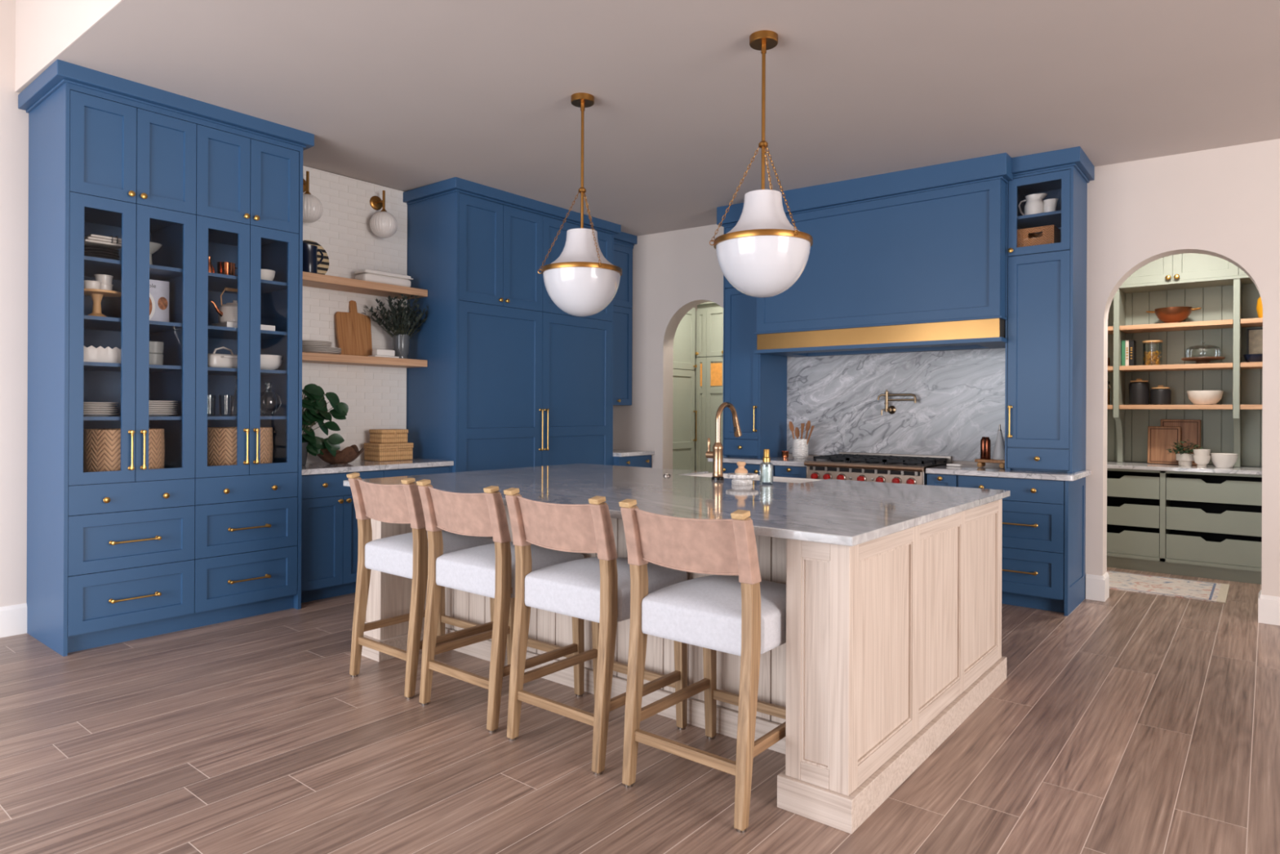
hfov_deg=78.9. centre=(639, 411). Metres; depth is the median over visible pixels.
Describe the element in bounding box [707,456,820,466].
countertop
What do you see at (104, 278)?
ramekin
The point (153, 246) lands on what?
dish
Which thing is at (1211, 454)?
oval bowl
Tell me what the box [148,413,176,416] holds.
plate
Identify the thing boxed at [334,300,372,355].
wooden cutting board
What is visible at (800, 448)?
utensil crock
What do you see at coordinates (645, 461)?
base cabinet
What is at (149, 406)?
plate
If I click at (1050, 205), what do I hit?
creamer
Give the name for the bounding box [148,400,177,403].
plate
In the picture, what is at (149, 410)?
plate
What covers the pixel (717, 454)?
kitchen faucet
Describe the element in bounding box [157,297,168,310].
picture
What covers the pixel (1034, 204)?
milk pitcher
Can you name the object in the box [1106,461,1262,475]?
countertop
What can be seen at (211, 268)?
flask
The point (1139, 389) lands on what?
canister
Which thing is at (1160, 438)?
board
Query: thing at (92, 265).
shelf
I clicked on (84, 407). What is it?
plate
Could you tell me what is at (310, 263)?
pitcher
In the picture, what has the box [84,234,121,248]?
tea towel
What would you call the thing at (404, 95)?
ceiling
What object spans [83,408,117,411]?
plate
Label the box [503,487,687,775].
counter stool
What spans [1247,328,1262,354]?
framed picture
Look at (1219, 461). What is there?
oval bowl
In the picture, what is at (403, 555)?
seat cushion
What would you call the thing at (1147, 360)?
pasta jar
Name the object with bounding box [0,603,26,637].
baseboard
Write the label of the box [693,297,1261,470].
wall
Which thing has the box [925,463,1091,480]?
countertop
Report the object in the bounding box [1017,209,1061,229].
shelf
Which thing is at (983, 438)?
pepper mill
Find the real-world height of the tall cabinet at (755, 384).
2.171 m
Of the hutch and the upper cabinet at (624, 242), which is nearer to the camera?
the hutch
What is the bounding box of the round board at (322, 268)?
[302,240,328,274]
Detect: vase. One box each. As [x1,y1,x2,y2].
[363,293,428,358]
[1256,296,1262,317]
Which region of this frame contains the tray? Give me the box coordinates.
[369,355,399,358]
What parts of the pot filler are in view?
spout, arm, arm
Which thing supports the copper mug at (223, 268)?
on the hutch
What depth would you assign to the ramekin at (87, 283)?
4.27 m
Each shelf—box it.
[83,361,182,372]
[83,415,182,420]
[84,255,182,280]
[84,315,182,333]
[207,367,287,375]
[207,415,286,419]
[208,272,287,293]
[208,325,287,339]
[302,271,427,299]
[302,351,427,368]
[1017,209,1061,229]
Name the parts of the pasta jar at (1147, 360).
lid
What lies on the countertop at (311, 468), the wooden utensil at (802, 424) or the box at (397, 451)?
the box at (397, 451)
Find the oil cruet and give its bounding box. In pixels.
[992,424,1004,459]
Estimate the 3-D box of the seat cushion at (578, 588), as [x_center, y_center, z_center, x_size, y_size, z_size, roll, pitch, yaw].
[-0.142,0.694,3.162,0.485,0.180,0.500,0,0,39]
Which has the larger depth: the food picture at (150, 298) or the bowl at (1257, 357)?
the bowl at (1257, 357)
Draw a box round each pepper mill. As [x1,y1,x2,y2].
[980,436,985,458]
[983,436,991,459]
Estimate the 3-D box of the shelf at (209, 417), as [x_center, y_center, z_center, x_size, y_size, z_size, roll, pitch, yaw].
[-2.693,0.041,5.049,0.628,0.020,0.614,0,0,39]
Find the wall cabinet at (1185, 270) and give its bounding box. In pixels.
[1119,253,1253,293]
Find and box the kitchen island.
[361,498,1006,834]
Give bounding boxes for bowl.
[260,269,275,280]
[260,354,282,359]
[260,359,282,369]
[316,444,364,464]
[1146,306,1201,323]
[1186,390,1223,404]
[1209,453,1238,456]
[1209,454,1238,467]
[1243,353,1262,362]
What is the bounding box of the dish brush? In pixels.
[734,461,747,475]
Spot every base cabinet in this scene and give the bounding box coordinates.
[301,465,452,603]
[613,454,651,467]
[722,462,805,478]
[926,473,1085,616]
[1106,468,1262,584]
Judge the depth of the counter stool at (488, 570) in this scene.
3.35 m
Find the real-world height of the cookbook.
0.265 m
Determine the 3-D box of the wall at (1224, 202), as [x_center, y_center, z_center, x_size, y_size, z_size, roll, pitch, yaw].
[3.495,-0.324,5.271,11.600,3.320,0.170,0,0,39]
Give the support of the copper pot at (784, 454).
on the countertop at (790, 460)
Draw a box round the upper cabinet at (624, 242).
[613,231,637,405]
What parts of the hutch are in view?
glass door, door, knob, drawer, handle, drawer, drawer, knob, handle, handle, handle, knob, glass door, door, crown molding, knob, glass door, door, knob, drawer, drawer, handle, drawer, knob, handle, handle, handle, knob, glass door, door, knob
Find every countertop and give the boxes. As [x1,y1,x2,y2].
[302,457,453,475]
[343,463,1009,546]
[613,448,654,456]
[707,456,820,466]
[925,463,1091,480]
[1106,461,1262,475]
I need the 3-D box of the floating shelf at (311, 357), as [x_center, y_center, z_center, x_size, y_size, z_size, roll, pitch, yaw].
[-2.224,-0.388,5.901,0.285,0.056,1.250,0,0,39]
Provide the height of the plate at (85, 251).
0.015 m
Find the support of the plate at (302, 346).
on the plate at (302, 348)
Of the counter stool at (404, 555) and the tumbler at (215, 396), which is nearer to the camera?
the counter stool at (404, 555)
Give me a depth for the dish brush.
4.02 m
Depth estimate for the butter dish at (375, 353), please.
6.02 m
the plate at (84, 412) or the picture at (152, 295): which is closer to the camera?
the plate at (84, 412)
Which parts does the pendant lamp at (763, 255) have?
chain, lamp shade, lamp shade, rod, chain, chain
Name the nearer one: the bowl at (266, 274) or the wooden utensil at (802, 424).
the bowl at (266, 274)
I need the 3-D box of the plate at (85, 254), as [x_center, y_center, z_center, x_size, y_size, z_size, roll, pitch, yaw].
[-3.046,-0.859,4.372,0.200,0.015,0.200,0,0,39]
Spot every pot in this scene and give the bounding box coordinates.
[207,353,237,368]
[781,450,788,457]
[1175,453,1194,466]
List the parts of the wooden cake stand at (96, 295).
plate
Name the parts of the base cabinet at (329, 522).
door, knob, knob, drawer, knob, door, drawer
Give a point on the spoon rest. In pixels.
(948, 464)
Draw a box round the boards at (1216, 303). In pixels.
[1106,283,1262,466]
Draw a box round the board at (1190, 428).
[1160,419,1200,464]
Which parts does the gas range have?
control panel, burner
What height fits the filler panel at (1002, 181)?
1.160 m
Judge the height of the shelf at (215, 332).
0.020 m
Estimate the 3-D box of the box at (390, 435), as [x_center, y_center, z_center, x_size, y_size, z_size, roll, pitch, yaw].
[-1.979,0.196,6.135,0.180,0.105,0.243,0,0,39]
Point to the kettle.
(228, 312)
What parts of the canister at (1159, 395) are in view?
lid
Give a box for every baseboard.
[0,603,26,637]
[1085,572,1279,625]
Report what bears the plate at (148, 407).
on the plate at (149, 410)
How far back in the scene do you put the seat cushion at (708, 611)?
2.59 m
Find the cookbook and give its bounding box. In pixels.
[149,279,169,322]
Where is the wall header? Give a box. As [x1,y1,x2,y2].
[14,0,124,92]
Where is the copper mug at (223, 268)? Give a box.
[216,262,237,275]
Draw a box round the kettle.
[210,287,237,322]
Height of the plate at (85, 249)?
0.015 m
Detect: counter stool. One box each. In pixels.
[346,472,494,699]
[416,479,584,732]
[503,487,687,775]
[618,498,786,832]
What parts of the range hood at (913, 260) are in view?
crown molding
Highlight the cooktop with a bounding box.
[809,451,951,467]
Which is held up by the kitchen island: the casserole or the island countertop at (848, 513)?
the island countertop at (848, 513)
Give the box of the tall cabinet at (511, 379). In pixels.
[403,177,621,472]
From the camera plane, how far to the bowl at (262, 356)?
5.04 m
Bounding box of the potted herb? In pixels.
[1164,439,1202,466]
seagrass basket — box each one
[83,428,164,471]
[207,426,272,466]
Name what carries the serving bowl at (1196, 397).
on the pantry shelving at (1119, 329)
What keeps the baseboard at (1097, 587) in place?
attached to the wall at (1224, 202)
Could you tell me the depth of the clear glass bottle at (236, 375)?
4.98 m
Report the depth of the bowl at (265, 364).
5.05 m
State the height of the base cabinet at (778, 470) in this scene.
0.868 m
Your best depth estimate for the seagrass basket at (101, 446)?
4.33 m
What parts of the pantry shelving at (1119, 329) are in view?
shelf, shelf, shelf, shelf, shelf, shelf, shelf, shelf, shelf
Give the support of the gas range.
on the floor
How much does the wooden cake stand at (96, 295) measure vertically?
0.150 m
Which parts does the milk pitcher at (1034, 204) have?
handle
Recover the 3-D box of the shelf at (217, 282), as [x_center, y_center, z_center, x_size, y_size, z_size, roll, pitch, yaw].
[-2.689,-0.824,5.049,0.628,0.020,0.614,0,0,39]
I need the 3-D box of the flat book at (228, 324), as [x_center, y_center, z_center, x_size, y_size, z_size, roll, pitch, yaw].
[-2.543,-0.534,4.993,0.220,0.038,0.300,0,0,39]
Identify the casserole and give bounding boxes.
[207,346,237,368]
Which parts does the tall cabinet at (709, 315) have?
door, amber pane, door, crown molding, door, door, amber pane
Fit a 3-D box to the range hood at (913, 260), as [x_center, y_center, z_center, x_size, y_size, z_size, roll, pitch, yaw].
[1.866,-1.121,6.036,1.970,1.298,0.645,0,0,39]
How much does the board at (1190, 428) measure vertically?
0.380 m
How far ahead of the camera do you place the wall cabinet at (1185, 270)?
6.38 m
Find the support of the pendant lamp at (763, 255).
hanging from the ceiling
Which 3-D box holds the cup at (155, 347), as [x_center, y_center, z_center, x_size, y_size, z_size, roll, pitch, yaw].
[-2.875,-0.373,4.601,0.100,0.070,0.100,0,0,39]
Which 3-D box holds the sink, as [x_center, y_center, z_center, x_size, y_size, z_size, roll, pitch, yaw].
[0.646,0.492,4.497,0.804,0.212,0.382,0,0,39]
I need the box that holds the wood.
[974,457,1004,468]
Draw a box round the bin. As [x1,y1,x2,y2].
[1017,224,1060,247]
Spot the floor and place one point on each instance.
(1127, 722)
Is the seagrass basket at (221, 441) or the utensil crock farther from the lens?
the utensil crock
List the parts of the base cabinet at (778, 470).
drawer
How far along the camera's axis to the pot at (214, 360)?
4.81 m
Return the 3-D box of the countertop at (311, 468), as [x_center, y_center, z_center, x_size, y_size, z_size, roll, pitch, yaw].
[-2.099,0.404,5.797,0.643,0.037,1.251,0,0,39]
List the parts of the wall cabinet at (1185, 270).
door, knob, knob, rail, door, door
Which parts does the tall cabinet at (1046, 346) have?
handle, knob, knob, drawer, door, glass door, crown molding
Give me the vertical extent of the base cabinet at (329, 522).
0.868 m
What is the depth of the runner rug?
5.80 m
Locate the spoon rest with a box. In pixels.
[946,463,962,466]
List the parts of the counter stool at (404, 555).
leg, leg, leg, leg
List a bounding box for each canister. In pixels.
[1128,378,1149,404]
[1150,385,1171,404]
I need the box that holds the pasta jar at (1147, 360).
[1142,340,1162,364]
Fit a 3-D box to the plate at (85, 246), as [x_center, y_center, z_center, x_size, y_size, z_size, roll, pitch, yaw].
[-3.044,-0.904,4.368,0.200,0.015,0.200,0,0,39]
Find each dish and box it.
[83,345,120,363]
[149,241,162,264]
[352,268,413,287]
[369,348,399,358]
[725,472,758,484]
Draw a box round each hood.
[754,152,1013,357]
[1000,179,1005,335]
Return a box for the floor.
[0,567,1279,853]
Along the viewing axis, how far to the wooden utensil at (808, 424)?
6.58 m
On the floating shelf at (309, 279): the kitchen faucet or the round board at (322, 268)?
the round board at (322, 268)
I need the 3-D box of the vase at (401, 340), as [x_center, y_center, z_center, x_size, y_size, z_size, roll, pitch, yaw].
[-1.891,-0.668,6.226,0.372,0.505,0.612,0,0,39]
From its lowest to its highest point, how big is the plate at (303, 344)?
0.015 m
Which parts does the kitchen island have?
rail, panel, panel, rail, rail, panel, panel, rail, rail, panel, rail, rail, panel, rail, rail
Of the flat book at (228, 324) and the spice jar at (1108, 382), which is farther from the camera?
the spice jar at (1108, 382)
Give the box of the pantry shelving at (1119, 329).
[1107,278,1262,466]
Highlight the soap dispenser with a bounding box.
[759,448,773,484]
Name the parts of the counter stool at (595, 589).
leg, leg, leg, leg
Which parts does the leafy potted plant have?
pot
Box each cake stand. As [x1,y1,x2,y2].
[84,288,121,316]
[1181,341,1225,364]
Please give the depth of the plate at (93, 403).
4.32 m
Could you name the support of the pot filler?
attached to the backsplash
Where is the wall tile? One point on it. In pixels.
(375, 397)
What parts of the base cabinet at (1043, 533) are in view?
drawer, handle, handle, drawer, drawer, knob, panel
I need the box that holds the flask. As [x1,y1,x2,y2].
[208,256,214,272]
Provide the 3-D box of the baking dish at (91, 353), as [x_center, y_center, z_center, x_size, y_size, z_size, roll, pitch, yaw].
[-3.020,-0.314,4.374,0.177,0.092,0.281,0,0,39]
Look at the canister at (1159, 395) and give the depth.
6.55 m
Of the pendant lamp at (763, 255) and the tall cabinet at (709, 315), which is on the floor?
the tall cabinet at (709, 315)
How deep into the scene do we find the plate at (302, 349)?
5.61 m
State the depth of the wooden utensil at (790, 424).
6.67 m
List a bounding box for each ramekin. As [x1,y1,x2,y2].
[84,280,102,288]
[93,274,113,284]
[100,283,113,290]
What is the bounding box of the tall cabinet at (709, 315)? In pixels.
[695,302,723,472]
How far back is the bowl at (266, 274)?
5.05 m
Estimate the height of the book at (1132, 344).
0.222 m
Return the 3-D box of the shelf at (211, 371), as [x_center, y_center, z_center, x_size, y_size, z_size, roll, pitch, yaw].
[-2.691,-0.255,5.049,0.628,0.020,0.614,0,0,39]
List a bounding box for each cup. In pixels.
[149,341,164,354]
[149,353,163,364]
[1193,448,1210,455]
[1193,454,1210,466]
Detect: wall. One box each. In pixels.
[0,0,28,606]
[613,138,1279,598]
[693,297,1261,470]
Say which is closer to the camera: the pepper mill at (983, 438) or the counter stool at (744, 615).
the counter stool at (744, 615)
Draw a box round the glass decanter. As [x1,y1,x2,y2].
[260,382,281,415]
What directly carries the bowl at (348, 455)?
on the countertop at (311, 468)
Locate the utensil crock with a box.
[792,438,808,458]
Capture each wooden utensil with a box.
[788,421,794,438]
[795,426,799,439]
[800,422,804,439]
[804,420,810,439]
[806,425,814,444]
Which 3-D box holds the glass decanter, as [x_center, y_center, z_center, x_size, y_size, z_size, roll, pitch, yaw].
[-2.445,-0.080,5.117,0.160,0.222,0.160,0,0,39]
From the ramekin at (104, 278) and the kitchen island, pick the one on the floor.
the kitchen island
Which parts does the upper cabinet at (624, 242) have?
door, door, crown molding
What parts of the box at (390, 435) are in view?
lid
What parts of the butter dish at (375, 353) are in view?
lid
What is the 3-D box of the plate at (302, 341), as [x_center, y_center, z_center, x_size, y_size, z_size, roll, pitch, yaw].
[-2.383,-0.493,5.702,0.236,0.015,0.236,0,0,39]
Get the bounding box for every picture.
[149,293,155,319]
[149,297,152,315]
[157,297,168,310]
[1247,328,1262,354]
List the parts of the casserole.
lid handle, handle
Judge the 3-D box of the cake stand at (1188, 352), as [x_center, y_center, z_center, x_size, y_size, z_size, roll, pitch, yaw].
[4.656,-0.482,6.435,0.296,0.192,0.296,0,0,39]
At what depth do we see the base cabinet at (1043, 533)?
5.14 m
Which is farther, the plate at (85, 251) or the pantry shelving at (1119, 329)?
the pantry shelving at (1119, 329)
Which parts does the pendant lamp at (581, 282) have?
chain, lamp shade, lamp shade, rod, chain, chain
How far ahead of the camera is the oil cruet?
5.53 m
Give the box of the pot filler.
[876,389,916,415]
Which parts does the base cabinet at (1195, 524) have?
drawer, drawer, drawer, drawer, drawer, drawer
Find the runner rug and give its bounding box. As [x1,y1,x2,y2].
[1106,570,1229,603]
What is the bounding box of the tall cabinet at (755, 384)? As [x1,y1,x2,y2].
[716,202,786,458]
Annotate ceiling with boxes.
[17,0,1279,235]
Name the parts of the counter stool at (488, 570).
leg, leg, leg, leg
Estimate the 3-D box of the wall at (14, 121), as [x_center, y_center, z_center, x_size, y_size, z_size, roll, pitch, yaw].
[-3.266,-0.955,4.981,0.150,4.520,9.130,0,0,39]
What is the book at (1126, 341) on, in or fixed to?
on the pantry shelving at (1119, 329)
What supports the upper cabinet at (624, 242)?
attached to the wall at (14, 121)
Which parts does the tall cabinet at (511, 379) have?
door, refrigerator door, crown molding, door, handle, handle, door, refrigerator door, door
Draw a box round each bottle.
[232,374,237,416]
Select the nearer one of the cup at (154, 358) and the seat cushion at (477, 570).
the seat cushion at (477, 570)
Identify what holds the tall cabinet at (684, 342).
on the floor
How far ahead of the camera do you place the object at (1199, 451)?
6.26 m
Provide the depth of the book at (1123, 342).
6.73 m
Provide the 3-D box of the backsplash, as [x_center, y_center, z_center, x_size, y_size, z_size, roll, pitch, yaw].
[2.053,-0.106,6.312,1.940,0.970,0.020,0,0,39]
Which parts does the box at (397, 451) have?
lid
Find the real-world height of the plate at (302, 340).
0.015 m
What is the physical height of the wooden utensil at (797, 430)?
0.234 m
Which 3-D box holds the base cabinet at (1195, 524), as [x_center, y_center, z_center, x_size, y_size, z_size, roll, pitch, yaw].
[4.511,0.903,6.438,1.960,0.835,0.550,0,0,39]
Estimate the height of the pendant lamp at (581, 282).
1.234 m
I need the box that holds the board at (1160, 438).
[1146,426,1181,464]
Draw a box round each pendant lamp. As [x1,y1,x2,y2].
[537,93,622,316]
[709,30,813,297]
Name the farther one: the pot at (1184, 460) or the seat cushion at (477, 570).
the pot at (1184, 460)
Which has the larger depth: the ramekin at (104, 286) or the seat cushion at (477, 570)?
the ramekin at (104, 286)
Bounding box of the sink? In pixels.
[686,472,824,483]
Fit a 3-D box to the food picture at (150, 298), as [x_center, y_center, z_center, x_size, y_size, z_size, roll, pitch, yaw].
[-2.926,-0.622,4.594,0.001,0.143,0.082,0,0,39]
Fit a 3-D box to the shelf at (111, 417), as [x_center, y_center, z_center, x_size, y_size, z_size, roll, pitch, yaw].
[-3.092,0.039,4.556,0.628,0.020,0.614,0,0,39]
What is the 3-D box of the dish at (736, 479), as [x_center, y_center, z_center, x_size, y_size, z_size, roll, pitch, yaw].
[0.529,0.351,4.034,0.170,0.052,0.170,0,0,39]
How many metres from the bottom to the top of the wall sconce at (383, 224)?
0.373 m
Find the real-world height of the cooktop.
0.070 m
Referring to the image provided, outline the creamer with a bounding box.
[1043,198,1058,212]
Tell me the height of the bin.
0.185 m
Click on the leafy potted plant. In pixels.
(315, 403)
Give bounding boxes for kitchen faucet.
[705,401,742,479]
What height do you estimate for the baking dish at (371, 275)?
0.133 m
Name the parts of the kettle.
spout, handle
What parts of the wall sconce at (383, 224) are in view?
stem, globe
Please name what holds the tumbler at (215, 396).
on the hutch
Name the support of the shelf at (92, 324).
attached to the hutch
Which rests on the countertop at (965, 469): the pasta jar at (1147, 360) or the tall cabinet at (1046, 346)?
the tall cabinet at (1046, 346)
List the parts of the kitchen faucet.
lever, spout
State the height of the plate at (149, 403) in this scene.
0.015 m
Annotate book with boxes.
[212,321,275,330]
[1121,340,1125,365]
[1125,340,1128,365]
[1128,340,1136,365]
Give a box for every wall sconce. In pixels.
[302,171,323,222]
[369,190,397,238]
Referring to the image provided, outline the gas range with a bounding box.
[804,451,951,484]
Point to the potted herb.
(1184, 460)
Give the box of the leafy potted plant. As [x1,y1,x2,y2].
[302,383,348,466]
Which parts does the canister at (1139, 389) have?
lid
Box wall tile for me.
[302,165,407,462]
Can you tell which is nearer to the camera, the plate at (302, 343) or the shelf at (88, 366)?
the shelf at (88, 366)
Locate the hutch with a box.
[17,59,314,656]
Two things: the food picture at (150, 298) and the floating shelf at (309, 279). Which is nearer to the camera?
the food picture at (150, 298)
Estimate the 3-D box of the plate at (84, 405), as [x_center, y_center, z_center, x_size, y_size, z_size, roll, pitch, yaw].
[-3.063,-0.029,4.373,0.210,0.015,0.210,0,0,39]
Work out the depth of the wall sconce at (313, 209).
5.64 m
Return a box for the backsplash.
[786,347,1004,461]
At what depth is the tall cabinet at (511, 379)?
6.44 m
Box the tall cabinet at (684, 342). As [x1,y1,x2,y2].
[672,306,697,470]
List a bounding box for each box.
[364,442,413,461]
[368,428,408,443]
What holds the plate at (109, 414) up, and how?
on the hutch
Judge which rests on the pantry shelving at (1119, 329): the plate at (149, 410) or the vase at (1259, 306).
the vase at (1259, 306)
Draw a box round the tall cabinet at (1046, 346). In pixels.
[1004,146,1094,473]
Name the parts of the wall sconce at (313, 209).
stem, globe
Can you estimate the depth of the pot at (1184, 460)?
6.39 m
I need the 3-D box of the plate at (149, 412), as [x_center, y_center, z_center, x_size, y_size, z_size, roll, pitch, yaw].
[-2.873,0.009,4.603,0.240,0.015,0.240,0,0,39]
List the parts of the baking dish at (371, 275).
lid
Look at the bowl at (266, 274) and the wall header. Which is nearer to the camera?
the wall header
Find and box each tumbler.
[213,395,216,415]
[218,395,232,416]
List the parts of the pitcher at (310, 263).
handle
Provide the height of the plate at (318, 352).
0.015 m
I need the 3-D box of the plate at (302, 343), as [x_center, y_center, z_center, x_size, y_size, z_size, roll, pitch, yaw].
[-2.387,-0.484,5.699,0.236,0.015,0.236,0,0,39]
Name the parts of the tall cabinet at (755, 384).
door, crown molding, drawer, door, handle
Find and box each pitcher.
[302,242,323,273]
[1017,193,1047,215]
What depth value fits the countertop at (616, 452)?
7.69 m
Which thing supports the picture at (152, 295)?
attached to the cookbook
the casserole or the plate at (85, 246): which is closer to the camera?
the plate at (85, 246)
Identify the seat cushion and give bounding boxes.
[364,529,494,579]
[435,542,584,598]
[524,556,687,622]
[641,574,786,656]
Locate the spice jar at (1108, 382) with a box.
[1107,381,1111,404]
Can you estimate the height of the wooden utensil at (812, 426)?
0.251 m
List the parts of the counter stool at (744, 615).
leg, leg, leg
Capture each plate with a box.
[83,402,118,404]
[83,404,117,406]
[83,406,117,408]
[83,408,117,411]
[83,411,118,413]
[83,413,117,416]
[84,244,119,252]
[84,248,119,254]
[84,250,119,257]
[84,253,119,260]
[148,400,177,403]
[148,402,177,404]
[148,404,177,407]
[148,407,177,408]
[148,408,177,411]
[148,411,177,413]
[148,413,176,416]
[302,340,331,342]
[302,341,331,344]
[302,342,331,345]
[302,343,331,346]
[302,346,341,349]
[302,347,341,351]
[302,349,341,352]
[302,351,341,354]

